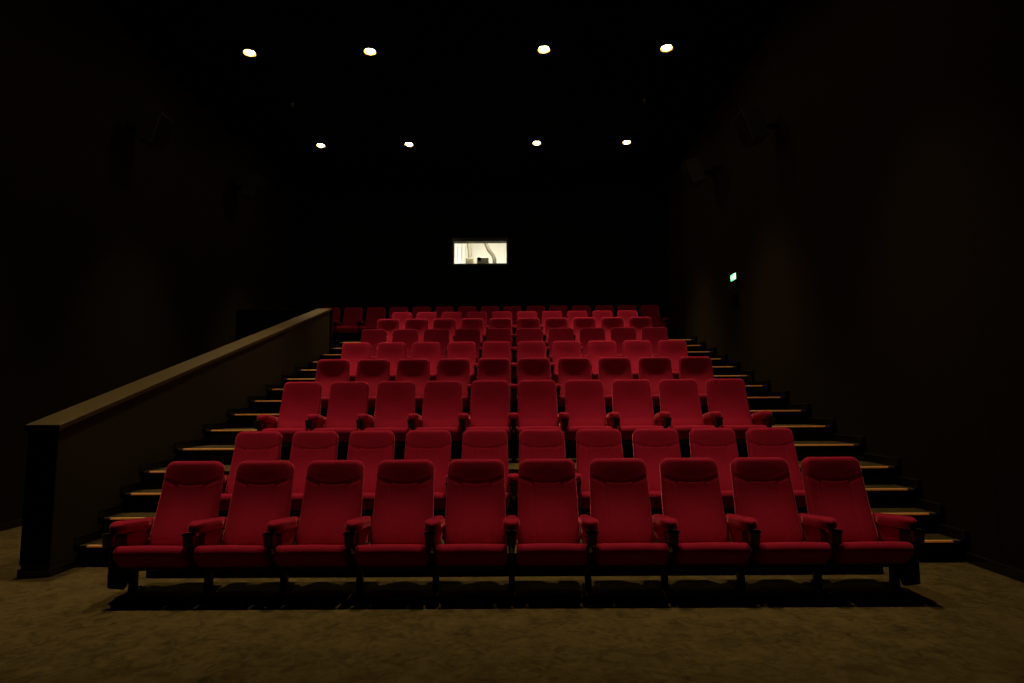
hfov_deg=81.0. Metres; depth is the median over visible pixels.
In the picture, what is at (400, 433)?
seat cushion
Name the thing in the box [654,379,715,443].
seat
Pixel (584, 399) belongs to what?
seat
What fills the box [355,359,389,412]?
seat
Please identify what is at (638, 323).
seat
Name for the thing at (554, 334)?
seat
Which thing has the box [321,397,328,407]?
seat cushion
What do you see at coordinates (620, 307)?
seat
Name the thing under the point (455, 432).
seat cushion
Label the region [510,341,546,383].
seat
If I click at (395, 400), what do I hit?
seat
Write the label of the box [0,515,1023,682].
floor
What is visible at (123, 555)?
seat cushion
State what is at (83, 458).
half wall
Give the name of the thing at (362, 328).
seat cushion
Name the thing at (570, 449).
tier
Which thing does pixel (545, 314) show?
seat
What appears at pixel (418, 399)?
seat cushion
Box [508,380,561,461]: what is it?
seat
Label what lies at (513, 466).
tier
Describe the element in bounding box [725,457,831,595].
seat
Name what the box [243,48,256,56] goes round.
recessed light
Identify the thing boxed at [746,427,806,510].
seat
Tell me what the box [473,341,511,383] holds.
seat
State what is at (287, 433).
seat cushion
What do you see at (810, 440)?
staircase
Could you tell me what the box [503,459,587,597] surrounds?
seat
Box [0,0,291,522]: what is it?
wall
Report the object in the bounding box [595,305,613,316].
seat
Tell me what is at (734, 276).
exit sign
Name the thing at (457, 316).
seat
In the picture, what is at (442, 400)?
seat
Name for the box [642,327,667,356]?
seat
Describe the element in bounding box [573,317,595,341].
seat
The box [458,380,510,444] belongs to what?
seat
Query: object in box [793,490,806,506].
seat cushion
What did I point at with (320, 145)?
recessed light
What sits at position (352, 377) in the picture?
seat cushion
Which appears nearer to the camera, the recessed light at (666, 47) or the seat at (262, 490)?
the seat at (262, 490)
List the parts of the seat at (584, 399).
armrest, backrest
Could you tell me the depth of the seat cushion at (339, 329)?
13.80 m
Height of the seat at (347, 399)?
0.907 m
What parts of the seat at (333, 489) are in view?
armrest, panel, backrest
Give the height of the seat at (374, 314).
0.907 m
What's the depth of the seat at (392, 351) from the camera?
9.37 m
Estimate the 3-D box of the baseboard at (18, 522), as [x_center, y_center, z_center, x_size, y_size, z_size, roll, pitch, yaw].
[-5.511,1.940,5.856,0.022,0.085,17.150,0,-6,0]
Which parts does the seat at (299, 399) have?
armrest, panel, backrest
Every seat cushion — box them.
[113,545,195,566]
[193,545,273,566]
[219,493,231,510]
[262,428,308,441]
[274,545,351,566]
[290,493,303,509]
[313,428,358,441]
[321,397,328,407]
[336,326,359,333]
[349,374,355,380]
[355,544,428,565]
[360,326,376,332]
[362,493,374,509]
[364,427,409,440]
[368,396,375,407]
[389,373,395,380]
[415,396,422,407]
[415,427,461,440]
[430,373,436,380]
[434,492,446,508]
[435,543,507,565]
[462,396,469,407]
[466,427,510,440]
[470,373,475,382]
[505,492,509,508]
[516,543,587,564]
[517,426,561,439]
[553,372,557,382]
[558,395,564,406]
[565,426,612,439]
[578,492,589,507]
[591,372,597,379]
[594,543,668,564]
[604,395,612,405]
[618,425,663,439]
[632,371,638,378]
[649,491,661,507]
[651,394,659,405]
[652,323,665,327]
[669,425,715,438]
[672,371,679,378]
[672,542,750,563]
[699,394,707,405]
[720,425,766,438]
[721,490,733,506]
[751,542,831,563]
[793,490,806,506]
[830,541,913,562]
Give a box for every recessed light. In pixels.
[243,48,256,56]
[316,143,325,147]
[363,47,375,55]
[404,142,413,146]
[532,140,540,145]
[538,45,549,53]
[622,139,630,144]
[660,44,672,51]
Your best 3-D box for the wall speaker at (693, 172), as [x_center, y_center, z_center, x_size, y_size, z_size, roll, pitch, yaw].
[3.500,-3.175,11.289,0.571,0.510,0.320,0,-6,0]
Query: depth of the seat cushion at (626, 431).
6.42 m
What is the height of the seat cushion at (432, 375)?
0.160 m
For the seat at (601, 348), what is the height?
0.907 m
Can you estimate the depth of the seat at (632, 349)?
9.35 m
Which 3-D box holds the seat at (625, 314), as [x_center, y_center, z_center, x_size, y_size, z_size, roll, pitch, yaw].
[2.529,-0.261,12.858,0.670,0.907,0.658,0,-6,0]
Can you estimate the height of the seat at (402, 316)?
0.907 m
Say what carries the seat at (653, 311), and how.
on the tier at (335, 343)
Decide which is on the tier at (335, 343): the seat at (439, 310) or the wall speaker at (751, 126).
the seat at (439, 310)
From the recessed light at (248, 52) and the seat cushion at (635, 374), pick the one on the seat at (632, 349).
the seat cushion at (635, 374)
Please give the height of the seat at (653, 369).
0.907 m
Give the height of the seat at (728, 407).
0.907 m
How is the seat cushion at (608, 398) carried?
on the seat at (610, 369)
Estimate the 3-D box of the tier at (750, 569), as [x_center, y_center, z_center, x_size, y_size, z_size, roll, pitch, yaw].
[0.013,1.794,5.239,5.740,0.172,1.141,0,-6,0]
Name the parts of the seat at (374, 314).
backrest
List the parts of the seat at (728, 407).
panel, armrest, backrest, panel, armrest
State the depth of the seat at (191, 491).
4.43 m
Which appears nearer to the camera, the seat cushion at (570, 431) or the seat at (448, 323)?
the seat cushion at (570, 431)
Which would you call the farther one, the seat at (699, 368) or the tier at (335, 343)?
the tier at (335, 343)
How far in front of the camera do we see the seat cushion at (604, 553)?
4.04 m
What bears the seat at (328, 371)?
on the tier at (570, 449)
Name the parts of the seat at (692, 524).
panel, armrest, backrest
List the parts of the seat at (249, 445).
panel, armrest, backrest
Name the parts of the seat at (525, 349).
armrest, backrest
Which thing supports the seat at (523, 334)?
on the tier
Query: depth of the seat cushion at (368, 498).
5.22 m
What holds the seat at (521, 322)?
on the tier
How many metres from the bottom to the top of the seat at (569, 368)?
0.907 m
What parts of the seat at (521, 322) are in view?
backrest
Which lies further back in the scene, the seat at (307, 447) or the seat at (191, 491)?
the seat at (307, 447)
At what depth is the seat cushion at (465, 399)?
7.63 m
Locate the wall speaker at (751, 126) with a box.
[733,105,779,148]
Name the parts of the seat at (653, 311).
backrest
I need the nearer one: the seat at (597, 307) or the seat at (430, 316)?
the seat at (430, 316)
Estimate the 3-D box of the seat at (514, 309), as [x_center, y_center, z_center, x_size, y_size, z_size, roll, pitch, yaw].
[-0.026,-0.426,14.063,0.575,0.907,0.658,0,-6,0]
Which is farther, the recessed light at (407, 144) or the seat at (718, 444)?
the recessed light at (407, 144)
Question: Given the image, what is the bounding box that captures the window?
[452,238,508,265]
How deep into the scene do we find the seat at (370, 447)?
5.75 m
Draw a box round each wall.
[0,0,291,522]
[17,308,331,576]
[237,309,332,353]
[289,185,669,339]
[664,0,1023,569]
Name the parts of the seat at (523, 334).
backrest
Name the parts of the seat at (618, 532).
panel, armrest, backrest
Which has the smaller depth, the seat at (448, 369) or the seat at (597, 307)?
the seat at (448, 369)
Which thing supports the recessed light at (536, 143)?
in the ceiling
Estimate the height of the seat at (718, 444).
0.908 m
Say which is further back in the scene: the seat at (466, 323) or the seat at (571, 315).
the seat at (571, 315)
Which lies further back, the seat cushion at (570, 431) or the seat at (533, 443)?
the seat cushion at (570, 431)
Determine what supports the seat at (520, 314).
on the tier
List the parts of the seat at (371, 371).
backrest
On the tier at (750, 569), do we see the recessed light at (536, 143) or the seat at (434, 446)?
the seat at (434, 446)
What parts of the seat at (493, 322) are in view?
backrest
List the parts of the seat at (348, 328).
backrest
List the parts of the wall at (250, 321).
cap rail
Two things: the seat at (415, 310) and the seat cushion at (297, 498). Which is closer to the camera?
the seat cushion at (297, 498)
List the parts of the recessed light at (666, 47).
lamp glass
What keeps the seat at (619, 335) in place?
on the tier
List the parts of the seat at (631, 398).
armrest, backrest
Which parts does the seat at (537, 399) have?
armrest, backrest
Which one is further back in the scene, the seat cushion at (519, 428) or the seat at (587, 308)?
the seat at (587, 308)
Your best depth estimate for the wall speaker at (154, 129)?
8.55 m
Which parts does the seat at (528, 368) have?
armrest, backrest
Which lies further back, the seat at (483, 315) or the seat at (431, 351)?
the seat at (483, 315)
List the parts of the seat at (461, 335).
backrest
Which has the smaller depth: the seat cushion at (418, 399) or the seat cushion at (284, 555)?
the seat cushion at (284, 555)
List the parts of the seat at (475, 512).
armrest, panel, backrest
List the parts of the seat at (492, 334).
backrest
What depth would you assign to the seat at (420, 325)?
11.76 m
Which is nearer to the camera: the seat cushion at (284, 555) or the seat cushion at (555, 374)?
the seat cushion at (284, 555)
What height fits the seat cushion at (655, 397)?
0.160 m
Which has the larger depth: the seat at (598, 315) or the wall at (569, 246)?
the wall at (569, 246)
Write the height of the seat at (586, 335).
0.907 m
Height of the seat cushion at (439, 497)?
0.160 m
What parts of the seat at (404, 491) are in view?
armrest, panel, backrest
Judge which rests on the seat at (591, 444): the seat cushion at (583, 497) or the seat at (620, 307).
the seat cushion at (583, 497)
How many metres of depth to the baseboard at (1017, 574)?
5.81 m
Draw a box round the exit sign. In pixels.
[731,271,738,282]
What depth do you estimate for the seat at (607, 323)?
11.73 m
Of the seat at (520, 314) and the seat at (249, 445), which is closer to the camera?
the seat at (249, 445)
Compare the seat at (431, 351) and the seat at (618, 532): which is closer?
the seat at (618, 532)
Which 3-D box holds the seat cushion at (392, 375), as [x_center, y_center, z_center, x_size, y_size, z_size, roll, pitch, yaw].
[-1.891,0.568,9.024,0.480,0.160,0.450,0,-6,0]
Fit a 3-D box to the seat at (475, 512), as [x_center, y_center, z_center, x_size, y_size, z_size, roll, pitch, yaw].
[-0.323,1.339,4.345,0.575,0.908,0.658,0,-6,0]
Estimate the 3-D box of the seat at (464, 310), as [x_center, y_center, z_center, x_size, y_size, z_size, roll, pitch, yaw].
[-1.118,-0.418,14.071,0.575,0.907,0.658,0,-6,0]
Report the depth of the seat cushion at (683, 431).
6.41 m
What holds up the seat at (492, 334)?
on the tier
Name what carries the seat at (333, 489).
on the floor
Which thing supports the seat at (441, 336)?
on the tier
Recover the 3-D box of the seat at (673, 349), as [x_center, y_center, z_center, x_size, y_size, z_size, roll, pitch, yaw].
[2.508,0.399,9.088,0.670,0.907,0.658,0,-6,0]
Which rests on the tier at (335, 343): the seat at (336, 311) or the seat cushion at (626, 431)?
the seat at (336, 311)
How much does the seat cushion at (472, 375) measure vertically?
0.160 m
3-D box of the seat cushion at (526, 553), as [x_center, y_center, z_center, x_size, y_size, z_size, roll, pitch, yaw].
[0.272,1.468,4.246,0.480,0.160,0.450,0,-6,0]
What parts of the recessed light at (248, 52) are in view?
lamp glass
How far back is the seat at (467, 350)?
9.37 m
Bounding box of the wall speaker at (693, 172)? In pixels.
[681,157,714,188]
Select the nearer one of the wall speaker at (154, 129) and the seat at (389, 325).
the wall speaker at (154, 129)
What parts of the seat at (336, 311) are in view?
backrest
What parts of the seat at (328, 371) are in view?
backrest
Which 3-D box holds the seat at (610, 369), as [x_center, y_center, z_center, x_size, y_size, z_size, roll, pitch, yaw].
[1.354,0.638,7.905,0.575,0.907,0.658,0,-6,0]
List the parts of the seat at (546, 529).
armrest, backrest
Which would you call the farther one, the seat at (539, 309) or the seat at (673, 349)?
the seat at (539, 309)
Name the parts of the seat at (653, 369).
backrest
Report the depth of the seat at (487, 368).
8.17 m
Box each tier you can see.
[146,524,883,577]
[220,456,807,523]
[280,425,747,459]
[320,399,707,424]
[332,338,685,347]
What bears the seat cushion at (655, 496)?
on the seat at (651, 445)
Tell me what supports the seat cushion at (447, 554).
on the seat at (475, 512)
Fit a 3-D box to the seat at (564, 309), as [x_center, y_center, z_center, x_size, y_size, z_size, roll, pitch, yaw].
[1.066,-0.435,14.055,0.575,0.907,0.658,0,-6,0]
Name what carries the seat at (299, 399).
on the tier at (513, 466)
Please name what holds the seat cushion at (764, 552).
on the seat at (766, 517)
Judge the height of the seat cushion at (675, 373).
0.160 m
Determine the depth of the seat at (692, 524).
4.44 m
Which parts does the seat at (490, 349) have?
backrest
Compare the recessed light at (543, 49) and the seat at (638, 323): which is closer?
the recessed light at (543, 49)
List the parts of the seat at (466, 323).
backrest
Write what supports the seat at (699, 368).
on the tier at (570, 449)
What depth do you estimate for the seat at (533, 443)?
5.76 m
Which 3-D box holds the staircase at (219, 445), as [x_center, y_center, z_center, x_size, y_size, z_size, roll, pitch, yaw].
[-3.227,0.983,9.107,0.774,2.592,7.984,0,-6,0]
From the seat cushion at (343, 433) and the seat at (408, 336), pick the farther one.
the seat at (408, 336)
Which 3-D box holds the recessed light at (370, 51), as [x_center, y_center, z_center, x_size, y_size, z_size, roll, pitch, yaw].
[-2.160,-4.411,9.124,0.196,0.052,0.196,0,-6,0]
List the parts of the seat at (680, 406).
panel, armrest, backrest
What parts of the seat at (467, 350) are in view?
backrest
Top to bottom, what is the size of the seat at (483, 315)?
0.907 m
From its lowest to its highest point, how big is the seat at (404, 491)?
0.908 m
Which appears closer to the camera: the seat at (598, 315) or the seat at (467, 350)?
the seat at (467, 350)
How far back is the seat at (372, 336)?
10.57 m
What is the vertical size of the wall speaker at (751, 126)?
0.510 m
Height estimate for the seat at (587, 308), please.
0.907 m
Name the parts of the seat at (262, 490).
armrest, panel, backrest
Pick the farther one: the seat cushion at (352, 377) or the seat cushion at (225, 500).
the seat cushion at (352, 377)
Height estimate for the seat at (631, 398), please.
0.907 m
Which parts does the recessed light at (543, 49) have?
lamp glass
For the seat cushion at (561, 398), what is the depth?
7.63 m
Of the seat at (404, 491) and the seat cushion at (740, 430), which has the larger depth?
the seat cushion at (740, 430)
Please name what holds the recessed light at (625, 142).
in the ceiling
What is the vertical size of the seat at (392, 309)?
0.907 m
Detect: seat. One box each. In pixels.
[101,461,224,599]
[181,460,294,598]
[218,431,282,514]
[254,382,321,445]
[262,460,363,598]
[289,431,338,513]
[305,381,368,445]
[315,359,349,413]
[322,307,339,336]
[333,307,362,339]
[341,342,370,380]
[343,459,433,597]
[347,430,394,513]
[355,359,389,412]
[356,307,385,339]
[356,381,415,445]
[361,329,386,358]
[376,342,405,380]
[377,319,399,341]
[389,307,407,318]
[391,312,411,328]
[392,329,417,358]
[396,359,429,412]
[404,430,450,512]
[405,319,427,341]
[407,381,461,444]
[411,342,440,380]
[412,307,430,318]
[416,312,436,328]
[423,329,448,357]
[423,459,507,597]
[433,318,455,341]
[435,307,453,318]
[436,341,475,383]
[436,358,469,412]
[441,312,461,328]
[445,429,509,512]
[446,329,479,362]
[453,318,483,346]
[458,306,476,318]
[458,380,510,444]
[460,311,486,333]
[467,358,511,406]
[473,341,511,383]
[478,328,511,362]
[481,306,498,325]
[482,318,512,346]
[486,311,512,333]
[503,306,521,325]
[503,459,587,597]
[507,429,565,515]
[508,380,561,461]
[509,358,550,412]
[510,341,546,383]
[511,318,539,346]
[511,328,542,362]
[512,311,536,333]
[526,306,544,324]
[540,311,561,333]
[543,317,567,345]
[546,328,573,362]
[549,306,567,317]
[550,341,581,383]
[556,357,591,411]
[557,379,612,443]
[567,311,587,328]
[572,305,590,316]
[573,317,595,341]
[576,429,622,511]
[578,458,668,596]
[579,328,605,357]
[587,340,616,379]
[592,310,612,327]
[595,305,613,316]
[598,357,632,410]
[601,317,623,339]
[606,379,663,443]
[610,327,636,356]
[617,310,637,326]
[618,305,636,310]
[623,340,652,378]
[629,317,652,339]
[632,428,680,511]
[638,357,672,410]
[640,305,669,337]
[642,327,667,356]
[652,458,750,596]
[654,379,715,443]
[658,340,687,378]
[678,356,713,410]
[689,428,738,510]
[702,378,774,442]
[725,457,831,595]
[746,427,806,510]
[798,457,925,595]
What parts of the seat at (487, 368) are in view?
backrest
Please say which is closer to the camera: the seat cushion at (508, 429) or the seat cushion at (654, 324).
the seat cushion at (508, 429)
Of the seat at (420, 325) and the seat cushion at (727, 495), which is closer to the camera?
the seat cushion at (727, 495)
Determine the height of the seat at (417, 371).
0.907 m
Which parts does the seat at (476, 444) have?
backrest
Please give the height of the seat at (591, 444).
0.908 m
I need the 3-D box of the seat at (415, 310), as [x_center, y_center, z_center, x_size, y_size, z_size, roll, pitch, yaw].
[-2.210,-0.409,14.079,0.575,0.907,0.658,0,-6,0]
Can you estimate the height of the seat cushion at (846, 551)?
0.160 m
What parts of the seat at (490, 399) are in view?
armrest, backrest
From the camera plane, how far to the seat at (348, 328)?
14.19 m
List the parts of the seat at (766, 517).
panel, armrest, backrest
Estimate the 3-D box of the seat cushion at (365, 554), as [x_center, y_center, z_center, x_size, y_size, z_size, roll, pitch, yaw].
[-0.822,1.476,4.254,0.480,0.160,0.450,0,-6,0]
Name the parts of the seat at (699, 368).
backrest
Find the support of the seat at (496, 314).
on the tier
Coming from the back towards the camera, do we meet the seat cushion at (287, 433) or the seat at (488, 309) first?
the seat at (488, 309)
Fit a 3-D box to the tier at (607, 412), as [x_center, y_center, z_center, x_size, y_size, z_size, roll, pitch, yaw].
[0.036,1.534,8.761,5.740,1.380,1.156,0,-6,0]
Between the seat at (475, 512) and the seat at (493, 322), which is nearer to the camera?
the seat at (475, 512)
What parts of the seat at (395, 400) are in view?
armrest, panel, backrest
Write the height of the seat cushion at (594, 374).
0.160 m
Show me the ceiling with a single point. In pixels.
(468, 83)
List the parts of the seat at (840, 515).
panel, armrest, backrest, panel, armrest, panel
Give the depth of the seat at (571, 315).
13.13 m
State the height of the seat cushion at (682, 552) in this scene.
0.160 m
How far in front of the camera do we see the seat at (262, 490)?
4.45 m
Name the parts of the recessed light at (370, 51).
lamp glass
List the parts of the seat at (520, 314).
backrest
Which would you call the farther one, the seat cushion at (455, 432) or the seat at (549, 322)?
the seat at (549, 322)
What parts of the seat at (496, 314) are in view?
backrest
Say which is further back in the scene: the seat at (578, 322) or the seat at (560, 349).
the seat at (578, 322)
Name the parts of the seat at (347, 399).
armrest, panel, backrest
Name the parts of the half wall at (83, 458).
trim, cap rail, stair skirting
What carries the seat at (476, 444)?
on the tier at (750, 569)
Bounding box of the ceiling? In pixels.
[93,0,790,188]
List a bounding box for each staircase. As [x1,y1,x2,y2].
[78,342,351,566]
[668,339,962,561]
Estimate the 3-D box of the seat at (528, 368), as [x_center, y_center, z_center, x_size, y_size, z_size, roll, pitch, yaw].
[0.254,0.647,7.913,0.575,0.907,0.658,0,-6,0]
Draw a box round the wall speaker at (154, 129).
[126,108,174,150]
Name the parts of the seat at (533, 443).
armrest, backrest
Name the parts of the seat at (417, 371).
backrest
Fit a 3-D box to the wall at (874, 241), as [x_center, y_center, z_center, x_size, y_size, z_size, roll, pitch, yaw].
[3.838,-1.435,6.116,0.150,6.955,17.150,0,-6,0]
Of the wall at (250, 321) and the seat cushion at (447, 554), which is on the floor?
the wall at (250, 321)
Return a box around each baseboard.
[0,518,22,530]
[687,335,1023,582]
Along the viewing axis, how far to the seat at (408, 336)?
10.57 m
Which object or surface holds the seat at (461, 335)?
on the tier
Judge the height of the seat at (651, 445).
0.908 m
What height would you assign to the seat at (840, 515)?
0.908 m
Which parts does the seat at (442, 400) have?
armrest, backrest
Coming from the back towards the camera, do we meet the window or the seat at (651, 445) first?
the window
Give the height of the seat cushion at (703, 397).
0.160 m
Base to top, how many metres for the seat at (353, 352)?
0.907 m
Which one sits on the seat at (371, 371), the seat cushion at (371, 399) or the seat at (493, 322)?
the seat cushion at (371, 399)
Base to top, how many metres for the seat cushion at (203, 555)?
0.160 m
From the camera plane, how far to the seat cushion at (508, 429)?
6.43 m
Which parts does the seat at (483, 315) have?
backrest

